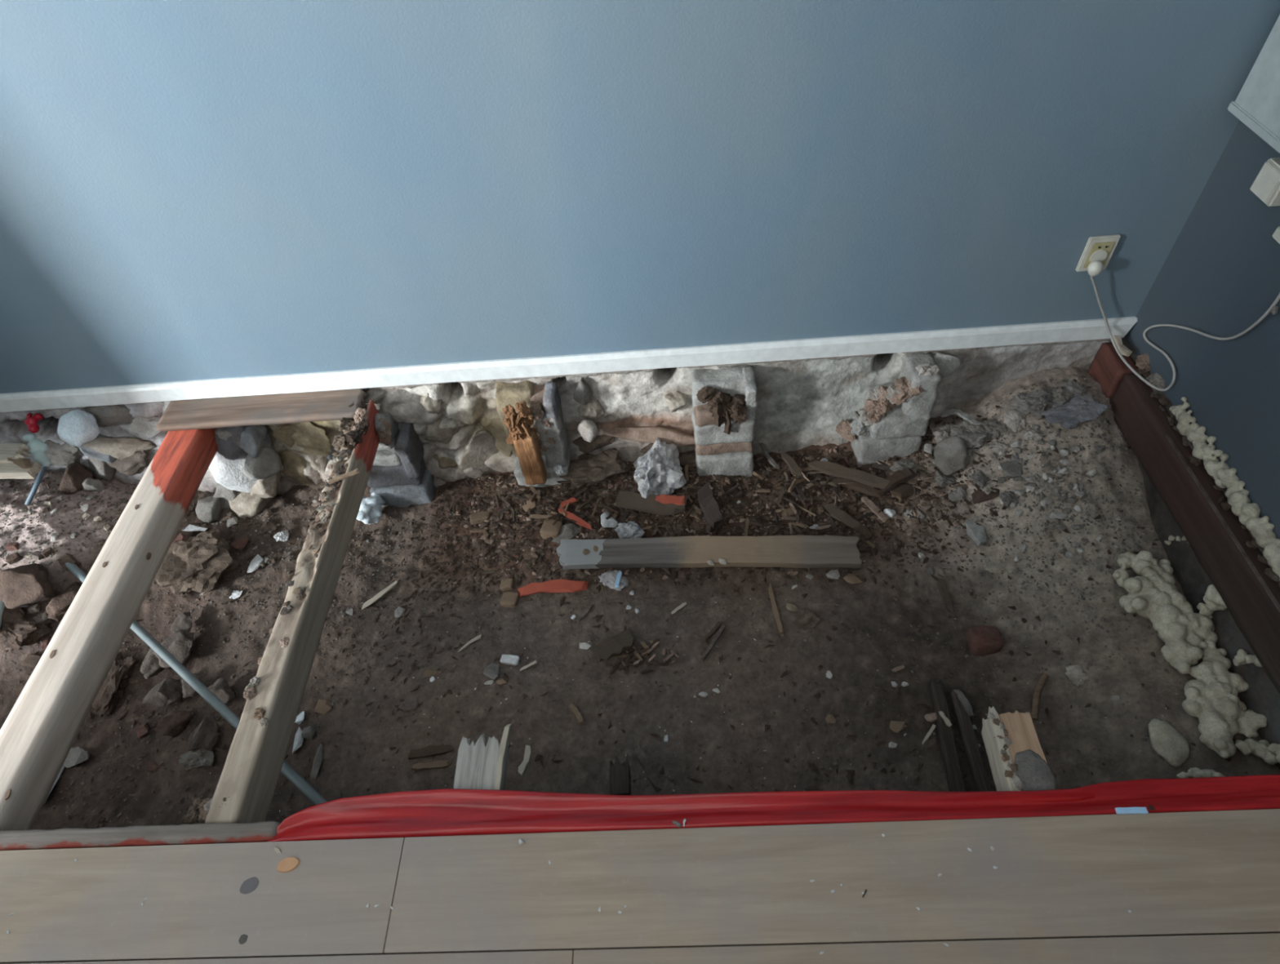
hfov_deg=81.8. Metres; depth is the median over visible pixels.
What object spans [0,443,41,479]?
board offcut
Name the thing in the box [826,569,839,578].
stone
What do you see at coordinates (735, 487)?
splinter
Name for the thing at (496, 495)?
splinter
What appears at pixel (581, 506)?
splinter
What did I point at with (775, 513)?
splinter
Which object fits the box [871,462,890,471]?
stone
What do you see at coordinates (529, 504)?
chip
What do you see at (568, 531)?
stone
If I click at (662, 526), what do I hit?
splinter
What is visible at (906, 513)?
stone
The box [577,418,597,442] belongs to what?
cobbles
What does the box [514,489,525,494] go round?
splinter
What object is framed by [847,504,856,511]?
splinter
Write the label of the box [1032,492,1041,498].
gravel stone
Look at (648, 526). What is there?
splinter
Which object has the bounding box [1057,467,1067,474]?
gravel stone
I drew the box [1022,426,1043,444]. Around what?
clod
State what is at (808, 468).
splinter
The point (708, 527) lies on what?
splinter
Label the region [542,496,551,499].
splinter
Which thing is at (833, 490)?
splinter
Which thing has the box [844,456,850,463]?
splinter
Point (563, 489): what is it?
splinter
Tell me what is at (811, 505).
splinter
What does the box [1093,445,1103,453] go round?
gravel stone
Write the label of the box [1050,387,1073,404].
clod
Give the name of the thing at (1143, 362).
chunk
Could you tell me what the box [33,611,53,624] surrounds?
fragment
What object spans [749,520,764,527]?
splinter
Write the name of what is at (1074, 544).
gravel stone
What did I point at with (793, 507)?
splinter
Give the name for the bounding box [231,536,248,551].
brick
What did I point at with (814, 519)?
splinter
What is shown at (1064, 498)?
gravel stone
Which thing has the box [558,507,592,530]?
splinter
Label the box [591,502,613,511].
splinter
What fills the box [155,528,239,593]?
clod
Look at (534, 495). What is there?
splinter
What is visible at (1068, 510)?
gravel stone
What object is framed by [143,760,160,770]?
flake
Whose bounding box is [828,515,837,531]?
splinter
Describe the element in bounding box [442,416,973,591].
chips
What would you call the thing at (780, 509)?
splinter
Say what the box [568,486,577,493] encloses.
splinter
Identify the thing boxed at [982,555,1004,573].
clod
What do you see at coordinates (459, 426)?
wall
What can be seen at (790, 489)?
splinter
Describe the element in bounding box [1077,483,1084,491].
gravel stone
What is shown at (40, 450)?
scrap
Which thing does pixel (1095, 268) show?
plug
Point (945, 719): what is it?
splinter
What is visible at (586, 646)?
chip
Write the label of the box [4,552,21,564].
fragment
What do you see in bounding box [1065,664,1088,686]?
clod
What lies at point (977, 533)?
stone
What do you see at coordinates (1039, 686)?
strip
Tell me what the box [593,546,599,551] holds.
chip
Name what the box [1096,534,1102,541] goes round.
gravel stone
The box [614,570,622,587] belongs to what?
scrap
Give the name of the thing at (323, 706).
chip
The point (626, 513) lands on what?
splinter
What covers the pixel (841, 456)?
splinter
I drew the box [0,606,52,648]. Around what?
rock
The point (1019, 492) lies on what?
gravel stone
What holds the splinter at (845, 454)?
on the ground
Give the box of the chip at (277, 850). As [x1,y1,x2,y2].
[274,846,280,853]
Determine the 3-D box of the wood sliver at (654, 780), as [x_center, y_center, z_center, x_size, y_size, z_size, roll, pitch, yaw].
[0.018,0.724,1.877,0.022,0.019,0.138,-25,51,-15]
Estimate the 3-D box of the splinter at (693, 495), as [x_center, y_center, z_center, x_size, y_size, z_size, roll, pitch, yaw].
[0.172,0.042,2.435,0.015,0.017,0.048,-29,53,-18]
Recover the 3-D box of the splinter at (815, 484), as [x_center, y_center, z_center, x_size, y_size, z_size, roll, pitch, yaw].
[0.588,0.009,2.410,0.046,0.018,0.006,-2,50,5]
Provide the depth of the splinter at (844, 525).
2.32 m
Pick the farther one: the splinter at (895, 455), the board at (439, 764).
the splinter at (895, 455)
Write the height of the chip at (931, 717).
0.008 m
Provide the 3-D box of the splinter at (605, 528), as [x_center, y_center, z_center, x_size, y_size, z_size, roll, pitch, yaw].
[-0.103,0.159,2.392,0.010,0.012,0.046,-38,56,-24]
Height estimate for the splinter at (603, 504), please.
0.022 m
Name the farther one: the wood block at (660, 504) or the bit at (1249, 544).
the wood block at (660, 504)
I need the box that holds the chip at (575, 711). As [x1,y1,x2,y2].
[568,703,583,725]
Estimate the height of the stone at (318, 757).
0.009 m
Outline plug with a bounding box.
[1087,260,1103,276]
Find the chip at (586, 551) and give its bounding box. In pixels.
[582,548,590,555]
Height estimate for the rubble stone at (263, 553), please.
0.012 m
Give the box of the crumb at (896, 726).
[888,720,906,733]
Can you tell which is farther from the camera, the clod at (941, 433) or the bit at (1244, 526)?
the clod at (941, 433)
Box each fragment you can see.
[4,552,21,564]
[6,542,18,551]
[22,653,42,669]
[27,604,42,613]
[31,551,44,559]
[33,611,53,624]
[40,546,53,557]
[40,637,51,648]
[57,553,80,570]
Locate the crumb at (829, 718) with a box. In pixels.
[825,714,835,723]
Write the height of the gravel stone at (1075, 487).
0.022 m
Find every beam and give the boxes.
[0,821,279,850]
[155,387,369,431]
[1087,342,1279,694]
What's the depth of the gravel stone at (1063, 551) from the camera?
2.10 m
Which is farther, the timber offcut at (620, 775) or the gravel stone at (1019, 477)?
the gravel stone at (1019, 477)
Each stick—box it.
[700,625,725,662]
[705,621,720,640]
[768,582,783,636]
[937,578,955,613]
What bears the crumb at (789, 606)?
on the ground
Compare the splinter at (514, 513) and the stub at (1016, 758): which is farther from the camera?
the splinter at (514, 513)
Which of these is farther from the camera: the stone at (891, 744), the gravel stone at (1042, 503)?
the gravel stone at (1042, 503)
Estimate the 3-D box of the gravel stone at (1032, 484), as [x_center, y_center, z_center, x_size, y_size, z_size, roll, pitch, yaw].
[1.153,0.007,2.174,0.033,0.018,0.026,19,54,21]
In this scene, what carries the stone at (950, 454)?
on the ground
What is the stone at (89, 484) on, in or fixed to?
on the ground
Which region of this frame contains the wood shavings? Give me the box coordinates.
[0,383,1257,827]
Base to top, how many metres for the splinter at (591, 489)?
0.016 m
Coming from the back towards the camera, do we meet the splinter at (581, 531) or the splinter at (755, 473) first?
the splinter at (755, 473)
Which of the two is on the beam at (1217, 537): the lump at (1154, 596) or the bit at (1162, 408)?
the bit at (1162, 408)
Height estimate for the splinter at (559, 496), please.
0.015 m
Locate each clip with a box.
[1115,807,1148,814]
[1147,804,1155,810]
[1271,306,1278,315]
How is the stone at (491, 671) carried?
on the ground
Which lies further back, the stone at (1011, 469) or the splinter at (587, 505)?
the splinter at (587, 505)
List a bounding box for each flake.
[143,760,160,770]
[181,524,207,531]
[229,590,242,599]
[483,680,493,684]
[496,678,506,684]
[518,839,524,844]
[663,734,668,742]
[698,691,707,697]
[712,688,719,693]
[843,573,862,583]
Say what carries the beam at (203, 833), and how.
attached to the floor
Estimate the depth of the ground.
2.12 m
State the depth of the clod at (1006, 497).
2.19 m
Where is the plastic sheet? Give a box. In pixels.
[267,774,1279,841]
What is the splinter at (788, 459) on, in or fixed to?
on the splinter at (802, 479)
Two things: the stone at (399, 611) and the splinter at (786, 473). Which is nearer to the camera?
the stone at (399, 611)
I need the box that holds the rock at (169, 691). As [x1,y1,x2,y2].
[142,677,182,706]
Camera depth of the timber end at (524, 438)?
2.31 m
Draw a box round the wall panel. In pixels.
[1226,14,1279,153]
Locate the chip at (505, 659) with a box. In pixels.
[499,653,519,665]
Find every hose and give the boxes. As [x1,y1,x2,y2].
[0,600,5,627]
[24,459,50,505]
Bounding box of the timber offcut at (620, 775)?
[609,753,631,795]
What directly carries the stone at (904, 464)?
on the ground
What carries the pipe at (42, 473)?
on the ground
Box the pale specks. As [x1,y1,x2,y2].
[0,377,1177,812]
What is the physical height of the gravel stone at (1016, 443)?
0.019 m
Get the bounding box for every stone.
[11,524,17,531]
[19,506,28,511]
[24,552,32,558]
[27,509,35,514]
[42,506,49,512]
[43,501,52,507]
[49,508,57,515]
[50,534,57,542]
[57,462,93,494]
[62,746,91,768]
[69,532,78,538]
[80,503,88,512]
[81,477,105,492]
[81,512,91,519]
[85,495,93,501]
[86,467,102,479]
[93,515,102,521]
[102,524,110,530]
[177,749,213,769]
[188,506,195,511]
[195,495,222,522]
[226,516,237,527]
[259,551,266,555]
[259,560,264,567]
[273,530,288,541]
[292,726,303,753]
[301,725,316,740]
[310,743,324,777]
[346,608,353,615]
[394,606,405,617]
[429,676,435,682]
[483,663,498,679]
[551,523,580,543]
[600,511,617,527]
[805,573,813,579]
[809,524,817,528]
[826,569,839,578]
[826,671,832,678]
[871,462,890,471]
[883,508,896,518]
[888,458,917,474]
[888,741,897,747]
[890,681,897,687]
[901,681,908,687]
[903,510,914,517]
[917,511,926,519]
[917,552,924,558]
[923,443,933,453]
[926,566,933,574]
[933,435,970,475]
[950,419,987,448]
[956,487,964,492]
[965,519,987,546]
[991,452,997,459]
[997,477,1005,483]
[999,460,1022,478]
[1008,392,1030,415]
[1009,502,1016,507]
[1010,440,1021,447]
[1011,454,1019,462]
[1013,447,1022,453]
[1013,475,1022,481]
[1013,554,1019,561]
[1014,489,1024,495]
[1015,510,1023,517]
[1017,457,1023,463]
[1018,543,1026,551]
[1021,388,1053,420]
[1025,481,1037,488]
[1025,485,1035,490]
[1026,453,1033,458]
[1030,475,1037,480]
[1031,424,1039,429]
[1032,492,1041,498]
[1033,474,1040,479]
[1037,439,1044,444]
[1040,392,1109,429]
[1040,491,1045,497]
[1040,499,1051,506]
[1042,472,1048,479]
[1046,473,1053,480]
[1047,476,1053,482]
[1048,439,1057,447]
[1049,511,1068,519]
[1053,487,1058,494]
[1053,491,1060,497]
[1054,523,1066,530]
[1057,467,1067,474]
[1057,477,1065,482]
[1058,458,1069,465]
[1059,448,1070,456]
[1059,495,1067,501]
[1059,548,1066,554]
[1062,507,1071,514]
[1065,551,1073,558]
[1066,497,1076,504]
[1067,484,1074,489]
[1067,484,1078,490]
[1071,445,1081,453]
[1071,524,1081,530]
[1071,542,1080,546]
[1073,491,1084,497]
[1073,505,1082,513]
[1075,495,1086,501]
[1075,546,1084,553]
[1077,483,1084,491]
[1086,469,1096,476]
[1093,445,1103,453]
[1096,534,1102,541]
[1110,695,1119,701]
[1148,718,1189,767]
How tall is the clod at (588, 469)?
0.116 m
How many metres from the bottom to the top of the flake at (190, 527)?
0.014 m
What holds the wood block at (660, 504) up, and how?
on the splinter
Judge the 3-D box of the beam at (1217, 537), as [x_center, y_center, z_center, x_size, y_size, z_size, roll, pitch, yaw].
[1.433,0.592,1.439,0.069,0.145,2.536,-3,50,3]
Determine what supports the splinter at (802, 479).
on the ground
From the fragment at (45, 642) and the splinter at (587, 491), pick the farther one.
the splinter at (587, 491)
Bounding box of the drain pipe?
[65,562,327,804]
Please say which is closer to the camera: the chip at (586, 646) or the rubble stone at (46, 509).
the chip at (586, 646)
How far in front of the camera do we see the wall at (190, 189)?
1.79 m
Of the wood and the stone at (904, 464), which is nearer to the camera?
the wood
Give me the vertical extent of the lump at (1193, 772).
0.044 m
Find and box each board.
[407,744,452,759]
[411,760,452,770]
[556,535,861,570]
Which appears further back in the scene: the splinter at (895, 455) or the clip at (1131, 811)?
the splinter at (895, 455)
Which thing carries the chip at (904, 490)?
on the ground
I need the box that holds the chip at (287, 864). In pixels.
[276,857,300,872]
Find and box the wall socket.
[1075,234,1120,271]
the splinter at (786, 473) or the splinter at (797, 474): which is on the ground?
the splinter at (797, 474)
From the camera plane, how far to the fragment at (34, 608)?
2.27 m
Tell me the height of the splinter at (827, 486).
0.016 m
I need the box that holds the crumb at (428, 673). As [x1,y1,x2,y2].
[422,668,442,678]
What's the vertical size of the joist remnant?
0.164 m
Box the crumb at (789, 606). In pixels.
[786,603,798,611]
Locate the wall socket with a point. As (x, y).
(1100, 248)
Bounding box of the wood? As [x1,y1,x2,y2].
[608,638,679,674]
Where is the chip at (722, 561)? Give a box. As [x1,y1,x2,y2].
[718,558,726,564]
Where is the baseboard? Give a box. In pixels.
[0,316,1137,412]
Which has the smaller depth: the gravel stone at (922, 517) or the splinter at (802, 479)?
the gravel stone at (922, 517)
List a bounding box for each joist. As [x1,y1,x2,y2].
[0,427,217,831]
[182,400,379,825]
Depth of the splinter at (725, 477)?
2.46 m
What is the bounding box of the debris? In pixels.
[2,376,1247,828]
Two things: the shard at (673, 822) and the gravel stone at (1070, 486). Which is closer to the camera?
the shard at (673, 822)
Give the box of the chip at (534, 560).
[531,557,538,562]
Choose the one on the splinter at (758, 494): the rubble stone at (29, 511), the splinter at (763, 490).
the splinter at (763, 490)
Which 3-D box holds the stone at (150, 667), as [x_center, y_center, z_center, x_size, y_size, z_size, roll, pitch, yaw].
[-1.474,0.547,2.257,0.077,0.073,0.108,-17,50,-9]
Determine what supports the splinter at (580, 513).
on the ground
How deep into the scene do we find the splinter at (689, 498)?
2.42 m
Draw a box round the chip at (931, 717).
[924,712,937,722]
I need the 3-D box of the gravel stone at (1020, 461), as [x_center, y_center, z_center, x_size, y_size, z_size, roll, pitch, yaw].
[1.131,-0.063,2.202,0.018,0.016,0.023,-23,51,-13]
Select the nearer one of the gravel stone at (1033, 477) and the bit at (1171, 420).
the bit at (1171, 420)
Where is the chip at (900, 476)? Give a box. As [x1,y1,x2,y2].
[880,467,915,495]
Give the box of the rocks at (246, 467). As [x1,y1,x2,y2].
[208,425,281,519]
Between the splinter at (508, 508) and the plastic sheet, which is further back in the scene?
the splinter at (508, 508)
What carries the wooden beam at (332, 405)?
on the joist at (42, 726)
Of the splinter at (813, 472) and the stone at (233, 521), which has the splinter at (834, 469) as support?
the splinter at (813, 472)
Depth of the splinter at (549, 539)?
2.39 m
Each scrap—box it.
[24,412,43,432]
[25,433,49,466]
[246,554,263,573]
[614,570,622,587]
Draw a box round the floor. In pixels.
[0,808,1279,963]
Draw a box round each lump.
[57,409,99,447]
[1111,550,1218,674]
[1164,534,1190,545]
[1177,767,1224,777]
[1182,639,1249,757]
[1195,584,1227,618]
[1233,648,1262,666]
[1235,737,1279,764]
[1236,708,1266,738]
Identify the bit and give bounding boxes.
[295,711,305,724]
[1137,368,1146,374]
[1142,371,1151,377]
[1150,391,1155,397]
[1159,404,1165,410]
[1161,398,1172,406]
[1166,416,1174,426]
[1172,426,1178,431]
[1182,436,1192,446]
[1190,456,1202,466]
[1213,485,1223,490]
[1217,495,1224,502]
[1220,502,1231,511]
[1240,524,1248,529]
[1245,540,1256,548]
[1250,539,1262,548]
[1257,554,1267,563]
[1264,568,1277,578]
[1271,574,1279,582]
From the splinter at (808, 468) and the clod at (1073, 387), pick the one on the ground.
the clod at (1073, 387)
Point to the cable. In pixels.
(1277, 298)
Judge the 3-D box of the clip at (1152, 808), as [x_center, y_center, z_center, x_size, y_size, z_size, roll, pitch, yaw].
[0.943,0.601,1.363,0.012,0.008,0.008,3,50,9]
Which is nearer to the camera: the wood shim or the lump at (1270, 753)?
the lump at (1270, 753)
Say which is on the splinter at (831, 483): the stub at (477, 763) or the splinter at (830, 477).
the splinter at (830, 477)
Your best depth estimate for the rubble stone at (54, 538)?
2.35 m
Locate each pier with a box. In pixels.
[342,408,436,507]
[495,380,572,488]
[690,364,757,477]
[835,351,940,465]
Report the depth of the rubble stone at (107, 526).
2.42 m
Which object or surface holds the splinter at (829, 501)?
on the ground
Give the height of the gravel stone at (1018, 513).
0.019 m
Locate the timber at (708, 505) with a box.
[697,482,723,529]
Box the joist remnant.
[696,385,747,435]
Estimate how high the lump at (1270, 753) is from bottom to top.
0.068 m
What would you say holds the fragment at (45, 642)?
on the ground
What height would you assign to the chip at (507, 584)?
0.026 m
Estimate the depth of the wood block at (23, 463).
2.25 m
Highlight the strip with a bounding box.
[1031,672,1048,720]
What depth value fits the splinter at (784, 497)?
2.37 m
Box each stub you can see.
[453,734,508,790]
[981,706,1056,791]
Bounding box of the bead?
[1170,395,1279,577]
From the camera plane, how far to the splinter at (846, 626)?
2.13 m
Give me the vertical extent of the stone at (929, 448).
0.021 m
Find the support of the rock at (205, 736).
on the ground
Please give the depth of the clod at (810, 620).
2.15 m
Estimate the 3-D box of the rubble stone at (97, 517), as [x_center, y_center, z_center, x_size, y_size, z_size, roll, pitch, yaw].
[-1.790,0.119,2.441,0.024,0.013,0.024,-14,50,-6]
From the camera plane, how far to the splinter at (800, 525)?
2.34 m
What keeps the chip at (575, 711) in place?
on the ground
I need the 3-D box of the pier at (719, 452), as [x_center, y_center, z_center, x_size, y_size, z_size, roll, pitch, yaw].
[0.271,-0.188,2.397,0.203,0.404,0.168,-3,50,3]
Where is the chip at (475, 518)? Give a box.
[470,510,490,524]
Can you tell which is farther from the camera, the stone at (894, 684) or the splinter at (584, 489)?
the splinter at (584, 489)
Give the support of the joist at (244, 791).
on the pier at (399, 475)
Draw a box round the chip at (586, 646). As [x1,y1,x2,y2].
[579,642,591,649]
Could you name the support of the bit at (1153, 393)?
on the beam at (1217, 537)
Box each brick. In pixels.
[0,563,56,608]
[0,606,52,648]
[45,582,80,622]
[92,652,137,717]
[136,722,148,738]
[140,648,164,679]
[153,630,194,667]
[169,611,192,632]
[172,533,188,542]
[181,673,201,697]
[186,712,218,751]
[208,677,235,703]
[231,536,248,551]
[964,625,1003,656]
[971,488,999,503]
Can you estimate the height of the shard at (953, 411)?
0.051 m
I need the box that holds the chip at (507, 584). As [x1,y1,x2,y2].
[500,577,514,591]
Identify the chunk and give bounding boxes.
[356,491,385,524]
[1135,353,1151,372]
[1146,372,1164,388]
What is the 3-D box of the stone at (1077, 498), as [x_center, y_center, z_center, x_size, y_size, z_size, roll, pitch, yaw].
[1.269,0.047,2.132,0.030,0.013,0.025,15,53,18]
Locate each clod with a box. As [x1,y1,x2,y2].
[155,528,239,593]
[558,447,628,491]
[598,569,629,591]
[613,520,644,538]
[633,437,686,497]
[678,449,696,469]
[791,608,821,630]
[930,424,951,443]
[934,471,955,486]
[947,489,966,502]
[968,448,973,457]
[969,469,989,488]
[977,420,1006,440]
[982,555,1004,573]
[990,441,1008,455]
[1000,490,1018,506]
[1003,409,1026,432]
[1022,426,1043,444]
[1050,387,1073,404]
[1063,380,1086,395]
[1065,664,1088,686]
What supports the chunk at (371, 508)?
on the ground
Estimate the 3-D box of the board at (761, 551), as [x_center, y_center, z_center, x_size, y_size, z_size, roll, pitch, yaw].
[0.201,0.216,2.255,0.926,0.053,0.099,-1,50,5]
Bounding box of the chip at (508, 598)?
[499,591,519,607]
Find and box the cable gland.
[1272,226,1279,244]
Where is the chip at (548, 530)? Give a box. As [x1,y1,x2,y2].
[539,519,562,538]
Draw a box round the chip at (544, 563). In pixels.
[542,561,550,567]
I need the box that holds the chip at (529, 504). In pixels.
[522,496,535,512]
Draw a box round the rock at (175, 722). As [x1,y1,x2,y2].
[154,710,194,737]
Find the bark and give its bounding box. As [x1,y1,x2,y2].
[589,629,634,662]
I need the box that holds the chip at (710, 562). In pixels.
[706,560,714,565]
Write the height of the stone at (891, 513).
0.028 m
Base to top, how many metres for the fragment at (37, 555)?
0.022 m
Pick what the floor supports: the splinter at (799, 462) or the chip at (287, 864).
the chip at (287, 864)
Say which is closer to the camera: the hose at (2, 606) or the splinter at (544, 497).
the hose at (2, 606)
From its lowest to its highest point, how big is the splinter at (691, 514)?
0.015 m
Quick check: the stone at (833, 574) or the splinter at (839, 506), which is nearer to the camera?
the stone at (833, 574)
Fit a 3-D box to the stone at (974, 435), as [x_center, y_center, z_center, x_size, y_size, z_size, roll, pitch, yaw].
[1.019,-0.148,2.292,0.111,0.064,0.102,13,52,16]
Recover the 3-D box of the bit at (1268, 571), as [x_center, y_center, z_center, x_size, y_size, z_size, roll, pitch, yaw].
[1.428,0.207,1.671,0.024,0.021,0.027,-5,50,2]
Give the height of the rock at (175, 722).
0.075 m
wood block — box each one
[13,457,31,468]
[615,490,688,515]
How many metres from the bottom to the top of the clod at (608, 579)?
0.039 m
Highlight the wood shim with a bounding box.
[1113,335,1132,356]
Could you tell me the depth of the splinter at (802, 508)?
2.35 m
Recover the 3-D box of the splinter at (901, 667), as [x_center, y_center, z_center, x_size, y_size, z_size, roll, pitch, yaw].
[0.713,0.517,2.044,0.040,0.006,0.013,-18,51,-10]
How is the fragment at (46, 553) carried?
on the ground
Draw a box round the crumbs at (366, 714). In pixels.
[0,403,1099,830]
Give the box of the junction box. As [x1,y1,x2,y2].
[1249,157,1279,206]
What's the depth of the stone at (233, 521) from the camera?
2.53 m
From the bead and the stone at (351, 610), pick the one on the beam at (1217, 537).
the bead
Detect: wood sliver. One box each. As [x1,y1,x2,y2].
[494,724,511,790]
[518,745,532,777]
[631,744,662,792]
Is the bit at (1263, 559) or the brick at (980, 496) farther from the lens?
the brick at (980, 496)
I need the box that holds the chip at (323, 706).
[314,699,331,714]
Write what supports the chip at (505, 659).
on the ground
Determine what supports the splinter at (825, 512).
on the ground
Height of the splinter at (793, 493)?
0.016 m
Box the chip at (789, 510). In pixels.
[780,504,794,516]
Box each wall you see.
[0,0,1279,393]
[0,338,1111,494]
[1121,120,1279,766]
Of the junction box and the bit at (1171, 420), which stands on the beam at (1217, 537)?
the bit at (1171, 420)
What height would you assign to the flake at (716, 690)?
0.007 m
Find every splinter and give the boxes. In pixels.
[43,764,65,804]
[361,581,397,609]
[457,634,482,652]
[470,528,487,532]
[481,528,488,537]
[494,493,500,509]
[497,506,511,513]
[500,496,516,514]
[500,520,510,524]
[506,493,524,498]
[512,510,515,521]
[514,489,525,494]
[517,578,588,597]
[520,660,537,671]
[528,485,541,500]
[528,514,551,519]
[530,493,536,502]
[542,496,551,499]
[546,537,553,542]
[547,510,572,519]
[552,515,559,525]
[554,487,568,493]
[555,495,568,500]
[556,480,571,483]
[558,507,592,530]
[560,497,577,507]
[560,516,576,522]
[564,502,569,511]
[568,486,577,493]
[573,487,587,497]
[575,511,586,515]
[576,500,590,510]
[577,603,591,620]
[579,524,584,533]
[581,504,590,510]
[582,488,590,498]
[587,487,598,490]
[591,498,598,515]
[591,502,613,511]
[600,501,617,513]
[603,527,613,535]
[605,511,614,519]
[608,495,617,497]
[620,507,625,514]
[620,511,630,523]
[641,525,651,530]
[657,524,669,527]
[671,601,686,613]
[678,506,693,524]
[682,493,693,502]
[687,490,697,499]
[689,512,700,519]
[692,484,702,488]
[692,504,701,511]
[694,509,702,515]
[706,522,711,533]
[721,484,740,497]
[724,475,732,484]
[725,496,733,501]
[726,503,737,515]
[732,527,737,533]
[733,490,742,497]
[735,515,743,519]
[742,477,749,489]
[744,517,749,536]
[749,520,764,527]
[751,514,769,519]
[751,515,759,524]
[752,471,764,479]
[755,459,768,468]
[755,488,771,492]
[757,493,768,502]
[759,442,777,467]
[774,507,778,525]
[775,486,784,505]
[775,507,784,512]
[780,453,803,478]
[782,496,797,505]
[782,516,796,519]
[783,471,790,481]
[784,488,796,494]
[787,479,795,492]
[788,522,793,534]
[789,502,796,514]
[791,491,801,501]
[791,522,807,528]
[792,472,801,476]
[792,524,802,533]
[794,505,799,523]
[795,477,805,484]
[795,486,804,499]
[797,505,817,516]
[798,461,805,464]
[800,471,809,481]
[800,516,813,526]
[802,464,823,479]
[802,466,813,471]
[806,471,824,474]
[806,502,814,511]
[807,461,889,488]
[808,487,813,504]
[808,506,813,516]
[812,500,832,511]
[812,510,816,522]
[813,480,822,488]
[813,482,826,486]
[815,524,831,529]
[817,506,823,514]
[820,480,837,487]
[821,528,833,533]
[822,484,829,492]
[822,507,832,517]
[823,502,861,528]
[824,475,832,484]
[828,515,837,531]
[829,477,884,497]
[831,486,841,499]
[834,453,851,459]
[834,489,839,505]
[835,505,843,508]
[837,454,853,458]
[840,523,846,531]
[840,622,850,630]
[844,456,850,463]
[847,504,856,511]
[848,463,862,471]
[849,494,857,502]
[859,511,875,518]
[861,497,888,522]
[862,537,875,548]
[890,454,897,466]
[890,664,904,672]
[913,484,916,496]
[921,724,935,744]
[938,711,951,726]
[945,497,955,504]
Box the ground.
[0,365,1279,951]
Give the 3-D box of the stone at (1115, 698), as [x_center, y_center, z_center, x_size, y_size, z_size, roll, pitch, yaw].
[1.210,0.550,1.885,0.023,0.009,0.015,6,51,11]
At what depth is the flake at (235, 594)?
2.37 m
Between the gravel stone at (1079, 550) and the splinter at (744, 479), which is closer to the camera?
the gravel stone at (1079, 550)
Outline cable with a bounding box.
[1089,275,1279,391]
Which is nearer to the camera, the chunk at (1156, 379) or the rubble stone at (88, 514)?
the chunk at (1156, 379)
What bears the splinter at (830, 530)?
on the ground
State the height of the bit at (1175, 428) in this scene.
0.012 m
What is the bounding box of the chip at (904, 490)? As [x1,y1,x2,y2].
[889,482,914,500]
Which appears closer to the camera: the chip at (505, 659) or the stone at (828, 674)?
the stone at (828, 674)
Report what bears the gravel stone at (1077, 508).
on the ground
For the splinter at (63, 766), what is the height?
0.041 m
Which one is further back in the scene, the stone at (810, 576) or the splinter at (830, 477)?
the splinter at (830, 477)
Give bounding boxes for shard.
[671,820,681,827]
[940,408,981,425]
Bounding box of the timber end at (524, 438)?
[502,400,546,484]
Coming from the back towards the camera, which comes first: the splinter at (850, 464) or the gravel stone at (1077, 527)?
the splinter at (850, 464)
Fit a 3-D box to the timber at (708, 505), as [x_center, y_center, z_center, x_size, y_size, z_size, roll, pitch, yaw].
[0.223,0.082,2.380,0.058,0.085,0.140,-12,50,-4]
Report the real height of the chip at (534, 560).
0.008 m
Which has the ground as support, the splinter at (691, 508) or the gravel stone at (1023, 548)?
the gravel stone at (1023, 548)
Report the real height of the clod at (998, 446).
0.034 m
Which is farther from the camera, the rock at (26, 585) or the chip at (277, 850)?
the rock at (26, 585)
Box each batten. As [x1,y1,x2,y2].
[928,678,965,791]
[948,686,991,791]
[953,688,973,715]
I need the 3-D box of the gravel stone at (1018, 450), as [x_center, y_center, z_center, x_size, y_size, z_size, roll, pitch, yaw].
[1.130,-0.099,2.211,0.018,0.018,0.026,-38,56,-24]
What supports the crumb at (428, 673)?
on the ground
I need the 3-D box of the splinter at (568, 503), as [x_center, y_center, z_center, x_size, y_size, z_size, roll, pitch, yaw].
[-0.239,0.082,2.415,0.007,0.016,0.033,16,53,18]
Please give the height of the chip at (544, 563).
0.007 m
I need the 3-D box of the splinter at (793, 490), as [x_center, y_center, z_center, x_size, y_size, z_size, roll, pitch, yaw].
[0.495,0.029,2.416,0.061,0.020,0.014,-23,51,-14]
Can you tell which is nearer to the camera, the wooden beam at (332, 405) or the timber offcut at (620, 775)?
the timber offcut at (620, 775)
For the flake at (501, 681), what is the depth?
2.11 m
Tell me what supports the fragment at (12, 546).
on the ground

